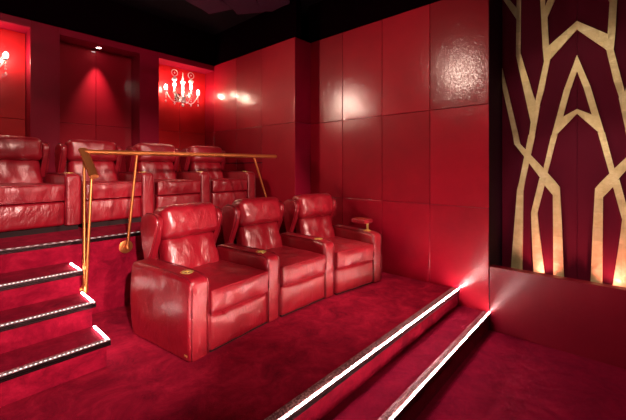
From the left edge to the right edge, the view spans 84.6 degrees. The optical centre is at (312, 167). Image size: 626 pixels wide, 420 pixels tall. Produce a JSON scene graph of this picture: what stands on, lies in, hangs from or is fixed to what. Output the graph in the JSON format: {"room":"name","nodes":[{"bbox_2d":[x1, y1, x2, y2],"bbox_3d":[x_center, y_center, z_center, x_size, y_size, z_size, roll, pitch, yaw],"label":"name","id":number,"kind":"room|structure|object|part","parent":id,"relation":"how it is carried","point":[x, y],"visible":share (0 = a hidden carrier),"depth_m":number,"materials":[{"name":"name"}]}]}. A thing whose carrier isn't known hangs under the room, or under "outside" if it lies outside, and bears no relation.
{"room":"home theater","nodes":[
{"label":"home theater","id":0,"kind":"room"},
{"bbox_2d":[0,262,79,310],"bbox_3d":[-2.613,0.873,1.987,0.374,0.165,2.065,0,0,42],"label":"stair step","id":1,"kind":"structure","parent":0,"point":[22,296],"depth_m":2.50,"materials":[{"name":"carpet"}]},
{"bbox_2d":[0,263,82,290],"bbox_3d":[-2.562,0.800,1.955,0.286,0.040,2.085,0,0,42],"label":"light strip","id":2,"kind":"object","parent":1,"relation":"attached to","point":[7,286],"visible":1,"depth_m":2.45,"materials":[{"name":"metal"}]},
{"bbox_3d":[-2.474,0.785,1.876,0.042,0.008,2.085,0,0,42],"label":"tread plate","id":3,"kind":"part","parent":2,"relation":"part of","materials":[{"name":"metal"}]},
{"bbox_2d":[0,293,91,353],"bbox_3d":[-2.501,1.038,1.887,0.674,0.165,2.065,0,0,42],"label":"stair step","id":4,"kind":"structure","parent":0,"point":[27,335],"depth_m":2.27,"materials":[{"name":"carpet"}]},
{"bbox_2d":[0,292,95,331],"bbox_3d":[-2.338,0.965,1.754,0.286,0.040,2.085,0,0,42],"label":"light strip","id":5,"kind":"object","parent":4,"relation":"attached to","point":[18,323],"visible":1,"depth_m":2.23,"materials":[{"name":"metal"}]},
{"bbox_3d":[-2.251,0.951,1.675,0.042,0.008,2.085,0,0,42],"label":"tread plate","id":6,"kind":"part","parent":5,"relation":"part of","materials":[{"name":"metal"}]},
{"bbox_2d":[0,327,106,406],"bbox_3d":[-2.390,1.202,1.787,0.974,0.165,2.065,0,0,42],"label":"stair step","id":7,"kind":"structure","parent":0,"point":[26,385],"depth_m":2.07,"materials":[{"name":"carpet"}]},
{"bbox_2d":[0,326,110,382],"bbox_3d":[-2.115,1.130,1.554,0.286,0.040,2.085,0,0,42],"label":"light strip","id":8,"kind":"object","parent":7,"relation":"attached to","point":[43,363],"visible":1,"depth_m":2.02,"materials":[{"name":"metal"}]},
{"bbox_2d":[0,13,213,182],"bbox_3d":[-4.251,-0.610,3.700,0.330,2.456,7.020,0,0,42],"label":"wall","id":9,"kind":"structure","parent":0,"point":[42,41],"depth_m":4.49,"materials":[{"name":"red paint"}]},
{"bbox_2d":[0,28,24,135],"bbox_3d":[-4.105,-0.564,4.132,0.090,2.367,1.001,0,0,42],"label":"wall niche","id":10,"kind":"object","parent":9,"relation":"in","point":[12,85],"visible":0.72,"depth_m":4.38,"materials":[{"name":"red leather"}]},
{"bbox_2d":[0,52,8,75],"bbox_3d":[-3.948,-1.383,3.990,0.332,0.593,0.648,0,0,42],"label":"sconce","id":11,"kind":"object","parent":10,"relation":"attached to","point":[5,54],"visible":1,"depth_m":4.20,"materials":[{"name":"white glass"}]},
{"bbox_2d":[60,42,131,177],"bbox_3d":[-3.234,-0.564,5.102,0.090,2.367,0.996,0,0,42],"label":"wall panel","id":12,"kind":"object","parent":9,"relation":"in","point":[96,85],"visible":0.53,"depth_m":5.06,"materials":[{"name":"red leather"}]},
{"bbox_2d":[159,64,204,172],"bbox_3d":[-2.371,-0.564,6.062,0.090,2.367,0.989,0,0,42],"label":"wall niche","id":13,"kind":"object","parent":9,"relation":"in","point":[180,127],"visible":0.5,"depth_m":6.04,"materials":[{"name":"red leather"}]},
{"bbox_2d":[164,69,199,106],"bbox_3d":[-2.234,-1.343,5.898,0.332,0.593,0.648,0,0,42],"label":"sconce","id":14,"kind":"object","parent":13,"relation":"attached to","point":[178,97],"visible":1,"depth_m":5.86,"materials":[{"name":"white glass"}]},
{"bbox_2d":[0,216,285,313],"bbox_3d":[-3.505,1.170,3.041,2.360,1.100,7.040,0,0,42],"label":"platform","id":15,"kind":"object","parent":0,"point":[110,269],"depth_m":3.08,"materials":[{"name":"carpet"}]},
{"bbox_2d":[0,135,81,237],"bbox_3d":[-2.951,0.141,3.415,0.960,0.957,0.872,0,0,38],"label":"recliner","id":16,"kind":"object","parent":15,"relation":"on","point":[29,205],"visible":1,"depth_m":3.37,"materials":[{"name":"red leather"}]},
{"bbox_3d":[-3.113,0.077,3.541,0.250,0.352,0.523,0,0,38],"label":"backrest","id":17,"kind":"part","parent":16,"relation":"part of","materials":[{"name":"red leather"}]},
{"bbox_3d":[-2.831,0.233,3.321,0.652,0.181,0.562,0,0,38],"label":"seat","id":18,"kind":"part","parent":16,"relation":"part of","materials":[{"name":"red leather"}]},
{"bbox_3d":[-2.644,0.308,3.632,0.680,0.514,0.151,0,0,38],"label":"armrest","id":19,"kind":"part","parent":16,"relation":"part of","materials":[{"name":"red leather"}]},
{"bbox_2d":[0,231,140,254],"bbox_3d":[-1.874,0.629,3.101,0.046,0.038,4.710,0,0,42],"label":"light strip","id":20,"kind":"object","parent":15,"relation":"attached to","point":[123,235],"visible":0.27,"depth_m":2.84,"materials":[{"name":"metal"}]},
{"bbox_2d":[54,139,153,227],"bbox_3d":[-2.444,0.141,4.029,0.958,0.957,0.764,0,0,39],"label":"recliner","id":21,"kind":"object","parent":15,"relation":"on","point":[111,195],"visible":0.73,"depth_m":3.90,"materials":[{"name":"red leather"}]},
{"bbox_3d":[-2.636,0.077,4.117,0.250,0.352,0.523,0,0,39],"label":"backrest","id":22,"kind":"part","parent":21,"relation":"part of","materials":[{"name":"red leather"}]},
{"bbox_3d":[-2.441,0.428,3.957,0.700,0.234,0.560,0,0,39],"label":"seat frame","id":23,"kind":"part","parent":21,"relation":"part of","materials":[{"name":"red leather"}]},
{"bbox_3d":[-2.360,0.233,3.890,0.652,0.181,0.562,0,0,39],"label":"seat","id":24,"kind":"part","parent":21,"relation":"part of","materials":[{"name":"red leather"}]},
{"bbox_3d":[-2.166,0.308,4.196,0.680,0.514,0.151,0,0,39],"label":"armrest","id":25,"kind":"part","parent":21,"relation":"part of","materials":[{"name":"red leather"}]},
{"bbox_2d":[125,143,210,211],"bbox_3d":[-1.952,0.141,4.605,0.958,0.957,0.764,0,0,41],"label":"recliner","id":26,"kind":"object","parent":15,"relation":"on","point":[171,187],"visible":0.72,"depth_m":4.51,"materials":[{"name":"red leather"}]},
{"bbox_3d":[-2.141,0.077,4.700,0.250,0.352,0.523,0,0,41],"label":"backrest","id":27,"kind":"part","parent":26,"relation":"part of","materials":[{"name":"red leather"}]},
{"bbox_3d":[-1.873,0.233,4.464,0.652,0.181,0.562,0,0,41],"label":"seat","id":28,"kind":"part","parent":26,"relation":"part of","materials":[{"name":"red leather"}]},
{"bbox_3d":[-1.668,0.308,4.763,0.680,0.514,0.151,0,0,41],"label":"armrest","id":29,"kind":"part","parent":26,"relation":"part of","materials":[{"name":"red leather"}]},
{"bbox_2d":[78,147,276,292],"bbox_3d":[-1.139,0.392,3.613,0.396,1.136,2.326,0,0,42],"label":"handrail","id":30,"kind":"object","parent":15,"relation":"attached to","point":[125,246],"visible":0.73,"depth_m":3.04,"materials":[{"name":"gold metal"}]},
{"bbox_3d":[-1.849,0.416,2.782,0.023,1.069,0.301,0,0,-34],"label":"post","id":31,"kind":"part","parent":30,"relation":"part of","materials":[{"name":"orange metal"}]},
{"bbox_3d":[-1.852,-0.045,2.835,0.350,0.263,0.069,0,0,43],"label":"sloped rail","id":32,"kind":"part","parent":30,"relation":"part of","materials":[{"name":"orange metal"}]},
{"bbox_3d":[-1.762,0.496,2.704,0.024,0.906,0.130,0,0,-11],"label":"post","id":33,"kind":"part","parent":30,"relation":"part of","materials":[{"name":"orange metal"}]},
{"bbox_3d":[-1.690,0.295,3.217,0.104,0.852,0.025,0,0,-37],"label":"post","id":34,"kind":"part","parent":30,"relation":"part of","materials":[{"name":"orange metal"}]},
{"bbox_3d":[-1.221,-0.144,3.728,0.068,0.058,2.165,0,0,42],"label":"rail","id":35,"kind":"part","parent":30,"relation":"part of","materials":[{"name":"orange metal"}]},
{"bbox_3d":[-0.624,0.295,4.405,0.025,0.859,0.363,0,0,39],"label":"post","id":36,"kind":"part","parent":30,"relation":"part of","materials":[{"name":"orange metal"}]},
{"bbox_2d":[180,146,254,209],"bbox_3d":[-1.438,0.141,5.144,0.958,0.957,0.764,0,0,43],"label":"recliner","id":37,"kind":"object","parent":15,"relation":"on","point":[226,187],"visible":0.7,"depth_m":5.05,"materials":[{"name":"red leather"}]},
{"bbox_3d":[-1.624,0.077,5.245,0.250,0.352,0.523,0,0,43],"label":"backrest","id":38,"kind":"part","parent":37,"relation":"part of","materials":[{"name":"red leather"}]},
{"bbox_3d":[-1.365,0.233,5.000,0.652,0.181,0.562,0,0,43],"label":"seat","id":39,"kind":"part","parent":37,"relation":"part of","materials":[{"name":"red leather"}]},
{"bbox_3d":[-1.149,0.308,5.291,0.680,0.514,0.151,0,0,43],"label":"armrest","id":40,"kind":"part","parent":37,"relation":"part of","materials":[{"name":"red leather"}]},
{"bbox_2d":[0,0,300,65],"bbox_3d":[-3.384,-2.135,3.026,2.180,0.590,7.180,0,0,42],"label":"ceiling","id":41,"kind":"structure","parent":0,"point":[106,19],"depth_m":5.22,"materials":[{"name":"black paint"}]},
{"bbox_2d":[110,0,321,39],"bbox_3d":[-0.622,-2.480,1.231,9.170,0.100,8.400,0,0,42],"label":"ceiling","id":42,"kind":"structure","parent":0,"point":[183,12],"depth_m":5.45,"materials":[{"name":"black paint"}]},
{"bbox_2d":[186,0,231,13],"bbox_3d":[-1.520,-2.400,4.967,0.460,0.074,0.620,0,0,22],"label":"ceiling baffle","id":43,"kind":"structure","parent":42,"relation":"attached to","point":[209,6],"depth_m":5.04,"materials":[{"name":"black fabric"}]},
{"bbox_2d":[223,0,264,14],"bbox_3d":[-1.012,-2.400,5.009,0.460,0.074,0.620,0,0,10],"label":"ceiling baffle","id":44,"kind":"structure","parent":42,"relation":"attached to","point":[239,6],"depth_m":5.07,"materials":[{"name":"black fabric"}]},
{"bbox_2d":[257,0,289,11],"bbox_3d":[-0.562,-2.400,4.941,0.460,0.074,0.620,0,0,-1],"label":"ceiling baffle","id":45,"kind":"structure","parent":42,"relation":"attached to","point":[266,5],"depth_m":5.01,"materials":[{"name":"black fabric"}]},
{"bbox_2d":[0,272,457,419],"bbox_3d":[-1.729,1.502,1.647,2.186,0.435,7.340,0,0,42],"label":"platform","id":46,"kind":"object","parent":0,"point":[257,373],"visible":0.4,"depth_m":2.24,"materials":[{"name":"carpet"}]},
{"bbox_2d":[130,202,279,361],"bbox_3d":[-0.910,0.796,2.841,0.958,0.979,0.907,0,0,36],"label":"recliner","id":47,"kind":"object","parent":46,"relation":"on","point":[191,297],"visible":1,"depth_m":2.60,"materials":[{"name":"red leather"}]},
{"bbox_3d":[-1.063,0.996,2.507,0.750,0.550,0.187,0,0,36],"label":"armrest","id":48,"kind":"part","parent":47,"relation":"part of","materials":[{"name":"red leather"}]},
{"bbox_3d":[-1.064,0.750,2.976,0.250,0.376,0.523,0,0,36],"label":"backrest","id":49,"kind":"part","parent":47,"relation":"part of","materials":[{"name":"red leather"}]},
{"bbox_3d":[-0.776,0.916,2.764,0.652,0.193,0.562,0,0,36],"label":"seat","id":50,"kind":"part","parent":47,"relation":"part of","materials":[{"name":"red leather"}]},
{"bbox_3d":[-0.598,0.996,3.080,0.680,0.550,0.151,0,0,36],"label":"armrest","id":51,"kind":"part","parent":47,"relation":"part of","materials":[{"name":"red leather"}]},
{"bbox_2d":[222,197,334,316],"bbox_3d":[-0.369,0.796,3.478,0.958,0.979,0.764,0,0,42],"label":"recliner","id":52,"kind":"object","parent":46,"relation":"on","point":[306,261],"visible":0.8,"depth_m":3.38,"materials":[{"name":"red leather"}]},
{"bbox_3d":[-0.556,0.750,3.576,0.250,0.376,0.523,0,0,42],"label":"backrest","id":53,"kind":"part","parent":52,"relation":"part of","materials":[{"name":"red leather"}]},
{"bbox_3d":[-0.292,0.916,3.335,0.652,0.193,0.562,0,0,42],"label":"seat","id":54,"kind":"part","parent":52,"relation":"part of","materials":[{"name":"red leather"}]},
{"bbox_3d":[-0.082,0.996,3.630,0.680,0.550,0.151,0,0,42],"label":"armrest","id":55,"kind":"part","parent":52,"relation":"part of","materials":[{"name":"red leather"}]},
{"bbox_2d":[284,193,381,294],"bbox_3d":[0.200,0.796,3.999,0.764,0.979,0.958,0,0,-41],"label":"recliner","id":56,"kind":"object","parent":46,"relation":"on","point":[357,253],"visible":0.71,"depth_m":3.92,"materials":[{"name":"red leather"}]},
{"bbox_3d":[0.027,0.750,4.119,0.523,0.376,0.250,0,0,-41],"label":"backrest","id":57,"kind":"part","parent":56,"relation":"part of","materials":[{"name":"red leather"}]},
{"bbox_3d":[0.259,0.916,3.848,0.562,0.193,0.652,0,0,-41],"label":"seat","id":58,"kind":"part","parent":56,"relation":"part of","materials":[{"name":"red leather"}]},
{"bbox_3d":[0.504,0.996,4.115,0.151,0.550,0.680,0,0,-41],"label":"armrest","id":59,"kind":"part","parent":56,"relation":"part of","materials":[{"name":"red leather"}]},
{"bbox_2d":[351,217,371,229],"bbox_3d":[0.571,0.658,4.014,0.215,0.141,0.177,0,0,42],"label":"tray","id":60,"kind":"object","parent":56,"relation":"on","point":[361,220],"depth_m":3.99,"materials":[{"name":"red leather"}]},
{"bbox_2d":[264,288,458,419],"bbox_3d":[-0.933,1.298,0.930,0.076,0.045,7.336,0,0,42],"label":"light strip","id":61,"kind":"object","parent":46,"relation":"attached to","point":[305,400],"visible":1,"depth_m":2.24,"materials":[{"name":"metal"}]},
{"bbox_2d":[205,37,294,202],"bbox_3d":[-1.116,-0.559,5.667,2.406,2.558,0.100,0,0,42],"label":"wall","id":62,"kind":"structure","parent":0,"point":[250,98],"depth_m":5.34,"materials":[{"name":"red leather"}]},
{"bbox_2d":[295,37,310,195],"bbox_3d":[-0.146,-0.110,4.963,0.030,3.455,0.345,0,0,42],"label":"wall","id":63,"kind":"structure","parent":0,"point":[302,48],"depth_m":4.93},
{"bbox_2d":[309,0,440,42],"bbox_3d":[0.902,-2.135,4.364,2.510,0.590,0.100,0,0,42],"label":"wall","id":64,"kind":"structure","parent":0,"point":[327,18],"depth_m":4.67,"materials":[{"name":"black paint"}]},
{"bbox_2d":[320,305,488,419],"bbox_3d":[-0.806,1.585,0.819,0.306,0.270,7.340,0,0,42],"label":"step","id":65,"kind":"structure","parent":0,"point":[369,401],"depth_m":2.48,"materials":[{"name":"carpet"}]},
{"bbox_2d":[378,311,489,419],"bbox_3d":[-0.707,1.463,0.726,0.066,0.045,7.336,0,0,42],"label":"light strip","id":66,"kind":"object","parent":65,"relation":"attached to","point":[402,404],"visible":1,"depth_m":2.43,"materials":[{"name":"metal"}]},
{"bbox_2d":[311,0,625,368],"bbox_3d":[2.454,-0.084,2.890,6.610,3.507,0.100,0,0,42],"label":"wall","id":67,"kind":"structure","parent":0,"point":[400,106],"depth_m":3.82,"materials":[{"name":"red leather"}]},
{"bbox_2d":[488,0,501,328],"bbox_3d":[1.955,-0.405,3.664,0.010,4.050,0.575,0,0,42],"label":"wall","id":68,"kind":"structure","parent":0,"point":[495,6],"depth_m":3.62,"materials":[{"name":"black"}]},
{"bbox_2d":[415,330,625,419],"bbox_3d":[0.869,1.670,-0.686,4.190,0.100,7.340,0,0,42],"label":"floor","id":69,"kind":"structure","parent":0,"point":[504,377],"depth_m":2.55,"materials":[{"name":"carpet"}]},
{"bbox_3d":[3.682,-0.555,2.446,4.190,3.750,0.080,0,0,42],"label":"wall","id":70,"kind":"structure","parent":0,"visible":0},
{"bbox_2d":[502,0,625,286],"bbox_3d":[2.574,-0.580,3.352,1.314,3.680,0.052,0,0,42],"label":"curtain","id":71,"kind":"object","parent":70,"relation":"attached to","point":[564,61],"visible":0.81,"depth_m":3.41,"materials":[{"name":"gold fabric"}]},
{"bbox_3d":[2.337,-0.580,3.581,0.656,3.680,0.028,0,0,42],"label":"panel","id":72,"kind":"part","parent":71,"relation":"part of","materials":[{"name":"red fabric"}]},
{"bbox_3d":[2.827,-0.580,3.141,0.656,3.680,0.028,0,0,42],"label":"panel","id":73,"kind":"part","parent":71,"relation":"part of","materials":[{"name":"red fabric"}]}
]}

